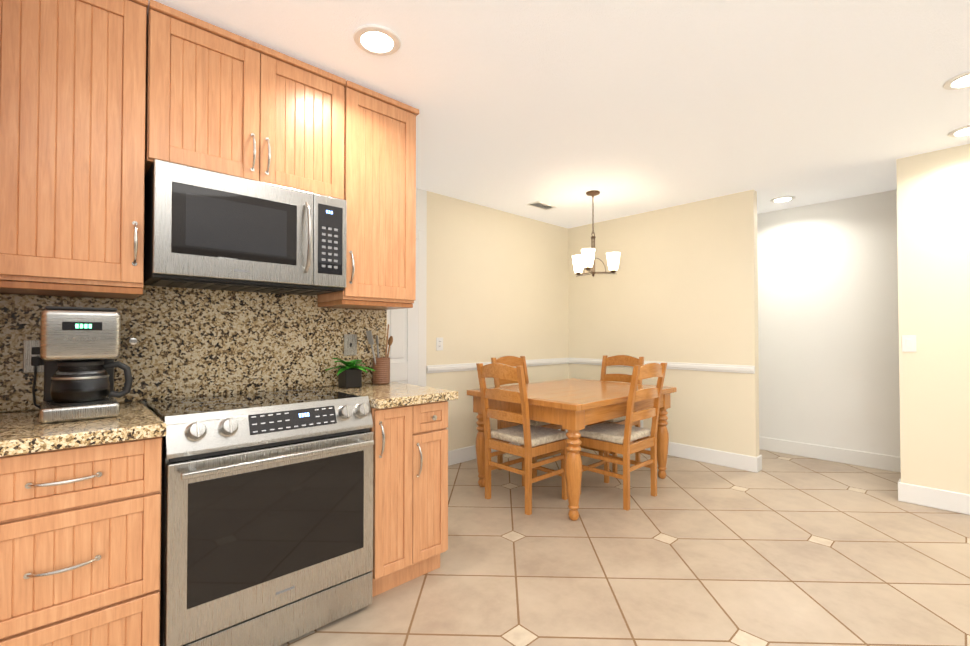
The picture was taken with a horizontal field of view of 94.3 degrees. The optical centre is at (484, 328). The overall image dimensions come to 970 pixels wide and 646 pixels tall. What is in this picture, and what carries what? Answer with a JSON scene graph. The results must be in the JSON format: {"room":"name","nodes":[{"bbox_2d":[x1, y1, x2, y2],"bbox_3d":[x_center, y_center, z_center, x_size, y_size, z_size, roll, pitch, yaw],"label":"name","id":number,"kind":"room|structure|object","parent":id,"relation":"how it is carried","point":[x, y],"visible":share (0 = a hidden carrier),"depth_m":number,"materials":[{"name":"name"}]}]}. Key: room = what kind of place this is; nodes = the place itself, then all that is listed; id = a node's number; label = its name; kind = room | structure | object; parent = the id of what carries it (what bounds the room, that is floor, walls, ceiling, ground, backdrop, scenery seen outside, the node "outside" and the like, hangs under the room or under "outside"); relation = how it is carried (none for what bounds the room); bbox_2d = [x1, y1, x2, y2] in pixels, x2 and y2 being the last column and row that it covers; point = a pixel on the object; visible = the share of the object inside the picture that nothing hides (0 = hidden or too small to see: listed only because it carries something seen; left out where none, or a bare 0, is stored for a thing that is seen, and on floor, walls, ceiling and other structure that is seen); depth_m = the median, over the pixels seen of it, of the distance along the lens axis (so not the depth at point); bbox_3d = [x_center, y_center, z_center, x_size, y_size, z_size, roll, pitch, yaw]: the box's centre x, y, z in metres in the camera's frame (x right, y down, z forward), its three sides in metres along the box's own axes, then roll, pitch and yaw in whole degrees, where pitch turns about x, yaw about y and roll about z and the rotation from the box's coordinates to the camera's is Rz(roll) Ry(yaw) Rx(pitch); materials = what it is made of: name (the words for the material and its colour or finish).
{"room":"kitchen","nodes":[
{"label":"kitchen","id":0,"kind":"room"},
{"bbox_2d":[0,293,386,404],"bbox_3d":[-2.366,-0.026,1.214,4.720,2.500,0.100,1,-1,-43],"label":"wall","id":1,"kind":"structure","parent":0,"point":[143,402],"depth_m":1.96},
{"bbox_2d":[0,0,148,298],"bbox_3d":[-1.545,-0.689,1.658,0.448,1.118,0.379,1,-1,-43],"label":"upper cabinet","id":2,"kind":"object","parent":1,"relation":"attached to","point":[72,125],"visible":1,"depth_m":1.57,"materials":[{"name":"brown wood"}]},
{"bbox_2d":[0,285,386,411],"bbox_3d":[-1.220,0.066,2.191,1.669,0.500,0.027,1,-1,-43],"label":"backsplash","id":3,"kind":"structure","parent":1,"relation":"attached to","point":[192,342],"depth_m":2.11,"materials":[{"name":"stone"}]},
{"bbox_2d":[23,340,43,372],"bbox_3d":[-1.702,0.106,1.714,0.078,0.122,0.009,1,-1,-43],"label":"outlet","id":4,"kind":"object","parent":3,"relation":"attached to","point":[31,348],"visible":0.62,"depth_m":1.70,"materials":[{"name":"silver metal"}]},
{"bbox_2d":[127,337,138,345],"bbox_3d":[-1.478,0.054,1.888,0.038,0.038,0.061,1,-1,-43],"label":"hook","id":5,"kind":"object","parent":3,"relation":"attached to","point":[132,341],"visible":0.98,"depth_m":1.87,"materials":[{"name":"silver metal"}]},
{"bbox_2d":[344,334,356,355],"bbox_3d":[-0.768,0.095,2.581,0.078,0.122,0.018,1,-1,-43],"label":"light switch","id":6,"kind":"object","parent":3,"relation":"attached to","point":[350,344],"visible":1,"depth_m":2.58,"materials":[{"name":"silver metal"}]},
{"bbox_2d":[145,0,345,199],"bbox_3d":[-1.091,-0.938,2.086,0.788,0.606,0.379,1,-1,-43],"label":"upper cabinet","id":7,"kind":"object","parent":1,"relation":"attached to","point":[220,100],"visible":0.92,"depth_m":1.92,"materials":[{"name":"brown wood"}]},
{"bbox_2d":[144,159,346,295],"bbox_3d":[-1.066,-0.406,2.059,0.766,0.452,0.438,1,-1,-43],"label":"microwave","id":8,"kind":"object","parent":7,"relation":"attached to","point":[207,229],"visible":1,"depth_m":1.88,"materials":[{"name":"grey metal"}]},
{"bbox_2d":[317,80,418,309],"bbox_3d":[-0.641,-0.676,2.503,0.436,1.118,0.379,1,-1,-43],"label":"upper cabinet","id":9,"kind":"object","parent":1,"relation":"attached to","point":[379,163],"visible":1,"depth_m":2.38,"materials":[{"name":"brown wood"}]},
{"bbox_2d":[416,188,568,450],"bbox_3d":[-0.118,0.023,4.462,3.200,2.500,0.100,1,-1,-43],"label":"wall","id":10,"kind":"structure","parent":0,"point":[497,286],"depth_m":4.51,"materials":[{"name":"beige paint"}]},
{"bbox_2d":[387,229,425,386],"bbox_3d":[-0.826,0.196,3.656,0.890,2.130,0.103,1,-1,-43],"label":"panelled door","id":11,"kind":"structure","parent":10,"relation":"in","point":[407,333],"depth_m":3.88,"materials":[{"name":"white wood"}]},
{"bbox_2d":[436,338,442,350],"bbox_3d":[-0.413,0.143,4.109,0.075,0.118,0.009,1,-1,-43],"label":"outlet","id":12,"kind":"object","parent":10,"relation":"attached to","point":[439,343],"visible":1,"depth_m":4.10,"materials":[{"name":"white plastic"}]},
{"bbox_2d":[427,358,568,372],"bbox_3d":[0.252,0.377,4.719,2.099,0.070,0.021,1,-1,-43],"label":"trim","id":13,"kind":"structure","parent":10,"relation":"attached to","point":[536,362],"depth_m":4.34,"materials":[{"name":"white wood"}]},
{"bbox_2d":[448,429,567,465],"bbox_3d":[0.250,1.210,4.708,2.099,0.135,0.015,1,-1,-43],"label":"baseboard","id":14,"kind":"structure","parent":10,"relation":"attached to","point":[460,455],"depth_m":4.27,"materials":[{"name":"white wood"}]},
{"bbox_2d":[148,0,969,228],"bbox_3d":[0.918,-1.314,0.743,8.850,0.060,7.200,1,-1,-43],"label":"ceiling","id":15,"kind":"structure","parent":0,"point":[628,107],"depth_m":2.36,"materials":[{"name":"white paint"}]},
{"bbox_2d":[353,24,400,55],"bbox_3d":[-0.473,-1.257,1.974,0.204,0.013,0.204,1,-1,-43],"label":"recessed light","id":16,"kind":"object","parent":15,"relation":"in","point":[377,40],"visible":1,"depth_m":1.96,"materials":[{"name":"white"}]},
{"bbox_2d":[526,201,556,209],"bbox_3d":[0.569,-1.221,4.493,0.300,0.009,0.150,1,-1,-43],"label":"ceiling vent","id":17,"kind":"object","parent":15,"relation":"in","point":[540,205],"visible":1,"depth_m":4.49,"materials":[{"name":"white metal"}]},
{"bbox_2d":[572,190,619,276],"bbox_3d":[0.946,-0.848,4.089,0.436,0.768,0.421,1,-1,-43],"label":"chandelier","id":18,"kind":"object","parent":15,"relation":"hanging from","point":[586,259],"visible":1,"depth_m":4.06,"materials":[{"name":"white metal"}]},
{"bbox_2d":[770,196,795,202],"bbox_3d":[2.825,-1.222,4.274,0.204,0.013,0.204,1,-1,-43],"label":"recessed light","id":19,"kind":"object","parent":15,"relation":"in","point":[781,199],"visible":1,"depth_m":4.26,"materials":[{"name":"white"}]},
{"bbox_2d":[942,70,969,89],"bbox_3d":[2.445,-1.253,2.264,0.204,0.013,0.204,1,-1,-43],"label":"recessed light","id":20,"kind":"object","parent":15,"relation":"in","point":[959,81],"visible":1,"depth_m":2.29,"materials":[{"name":"white"}]},
{"bbox_2d":[947,125,969,137],"bbox_3d":[3.052,-1.244,2.830,0.204,0.013,0.204,1,-1,-43],"label":"recessed light","id":21,"kind":"object","parent":15,"relation":"in","point":[963,131],"visible":1,"depth_m":2.85,"materials":[{"name":"white"}]},
{"bbox_2d":[279,438,969,645],"bbox_3d":[0.918,1.241,0.704,8.850,0.050,7.200,1,-1,-43],"label":"floor","id":22,"kind":"structure","parent":0,"point":[781,549],"depth_m":2.35,"materials":[{"name":"tile"}]},
{"bbox_2d":[0,437,161,645],"bbox_3d":[-1.437,0.791,1.535,0.470,0.876,0.674,1,-1,-43],"label":"base cabinet","id":23,"kind":"object","parent":22,"relation":"on","point":[80,546],"visible":1,"depth_m":1.35,"materials":[{"name":"brown wood"}]},
{"bbox_2d":[0,401,165,456],"bbox_3d":[-1.435,0.330,1.543,0.475,0.042,0.675,1,-1,-43],"label":"countertop","id":24,"kind":"structure","parent":23,"relation":"on","point":[24,432],"depth_m":1.39,"materials":[{"name":"stone"}]},
{"bbox_2d":[39,306,132,423],"bbox_3d":[-1.410,0.119,1.603,0.241,0.378,0.253,1,-1,-43],"label":"coffee maker","id":25,"kind":"object","parent":24,"relation":"on","point":[79,350],"visible":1,"depth_m":1.51,"materials":[{"name":"silver metal"}]},
{"bbox_2d":[31,356,40,408],"bbox_3d":[-1.634,0.206,1.657,0.057,0.201,0.175,1,-1,-43],"label":"cord","id":26,"kind":"object","parent":25,"relation":"attached to","point":[35,361],"visible":0.79,"depth_m":1.69,"materials":[{"name":"black plastic"}]},
{"bbox_2d":[145,387,373,645],"bbox_3d":[-0.958,0.770,1.936,0.756,0.930,0.678,1,-1,-43],"label":"range","id":27,"kind":"object","parent":22,"relation":"on","point":[266,518],"visible":1,"depth_m":1.70,"materials":[{"name":"silver metal"}]},
{"bbox_2d":[370,401,447,596],"bbox_3d":[-0.544,0.803,2.369,0.422,0.876,0.674,1,-1,-43],"label":"base cabinet","id":28,"kind":"object","parent":22,"relation":"on","point":[410,493],"visible":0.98,"depth_m":2.14,"materials":[{"name":"brown wood"}]},
{"bbox_2d":[318,382,457,408],"bbox_3d":[-0.532,0.343,2.386,0.461,0.042,0.675,1,-1,-43],"label":"countertop","id":29,"kind":"structure","parent":28,"relation":"on","point":[389,395],"depth_m":2.23,"materials":[{"name":"stone"}]},
{"bbox_2d":[326,358,374,387],"bbox_3d":[-0.728,0.240,2.444,0.236,0.163,0.260,1,-1,-43],"label":"planter","id":30,"kind":"object","parent":29,"relation":"on","point":[349,374],"visible":1,"depth_m":2.43,"materials":[{"name":"black ceramic"}]},
{"bbox_2d":[366,324,392,383],"bbox_3d":[-0.618,0.149,2.641,0.184,0.349,0.104,1,-1,-43],"label":"utensil crock","id":31,"kind":"object","parent":29,"relation":"on","point":[381,368],"visible":0.98,"depth_m":2.61,"materials":[{"name":"brown ceramic"}]},
{"bbox_2d":[476,363,567,514],"bbox_3d":[0.277,0.751,3.300,0.537,1.010,0.430,1,-1,-43],"label":"chair","id":32,"kind":"object","parent":22,"relation":"on","point":[533,440],"visible":0.96,"depth_m":3.18,"materials":[{"name":"brown wood"}]},
{"bbox_2d":[491,356,565,477],"bbox_3d":[0.391,0.762,4.073,0.430,1.010,0.537,1,-1,-43],"label":"chair","id":33,"kind":"object","parent":22,"relation":"on","point":[513,361],"visible":0.21,"depth_m":4.05,"materials":[{"name":"brown wood"}]},
{"bbox_2d":[467,379,676,520],"bbox_3d":[0.737,0.879,3.701,1.430,0.765,1.060,1,-1,-43],"label":"dining table","id":34,"kind":"object","parent":22,"relation":"on","point":[573,407],"visible":0.85,"depth_m":3.29,"materials":[{"name":"brown wood"}]},
{"bbox_2d":[581,355,643,472],"bbox_3d":[1.174,0.765,4.248,0.537,1.010,0.430,1,-1,-43],"label":"chair","id":35,"kind":"object","parent":22,"relation":"on","point":[624,360],"visible":0.29,"depth_m":4.37,"materials":[{"name":"brown wood"}]},
{"bbox_2d":[579,363,666,510],"bbox_3d":[1.014,0.752,3.378,0.430,1.010,0.537,1,-1,-43],"label":"chair","id":36,"kind":"object","parent":22,"relation":"on","point":[606,437],"visible":0.94,"depth_m":3.25,"materials":[{"name":"brown wood"}]},
{"bbox_2d":[568,144,969,494],"bbox_3d":[3.434,0.000,2.929,0.100,2.500,6.990,1,-1,-43],"label":"wall","id":37,"kind":"structure","parent":0,"point":[681,286],"depth_m":4.10,"materials":[{"name":"beige paint"}]},
{"bbox_2d":[569,358,754,373],"bbox_3d":[1.699,0.377,4.691,0.021,0.070,1.980,1,-1,-43],"label":"trim","id":38,"kind":"structure","parent":37,"relation":"attached to","point":[589,361],"depth_m":4.34,"materials":[{"name":"white wood"}]},
{"bbox_2d":[645,442,759,472],"bbox_3d":[1.703,1.209,4.676,0.019,0.135,2.006,1,-1,-43],"label":"baseboard","id":39,"kind":"structure","parent":37,"relation":"attached to","point":[722,458],"depth_m":4.19,"materials":[{"name":"white wood"}]},
{"bbox_2d":[902,335,915,351],"bbox_3d":[3.058,0.110,3.247,0.012,0.118,0.075,1,-1,-43],"label":"light switch","id":40,"kind":"object","parent":37,"relation":"attached to","point":[908,343],"visible":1,"depth_m":3.25,"materials":[{"name":"white plastic"}]},
{"bbox_2d":[898,479,969,514],"bbox_3d":[4.359,1.166,1.835,0.015,0.135,3.956,1,-1,-43],"label":"baseboard","id":41,"kind":"structure","parent":37,"relation":"attached to","point":[957,502],"depth_m":3.14,"materials":[{"name":"white wood"}]},
{"bbox_2d":[757,189,899,456],"bbox_3d":[4.080,0.010,3.600,0.100,2.500,7.090,1,-1,-43],"label":"wall","id":42,"kind":"structure","parent":0,"point":[828,336],"depth_m":4.33,"materials":[{"name":"white paint"}]},
{"bbox_2d":[759,436,900,471],"bbox_3d":[4.037,1.192,3.542,0.015,0.135,6.889,1,-1,-43],"label":"baseboard","id":43,"kind":"structure","parent":42,"relation":"attached to","point":[860,458],"depth_m":4.30,"materials":[{"name":"white wood"}]}
]}

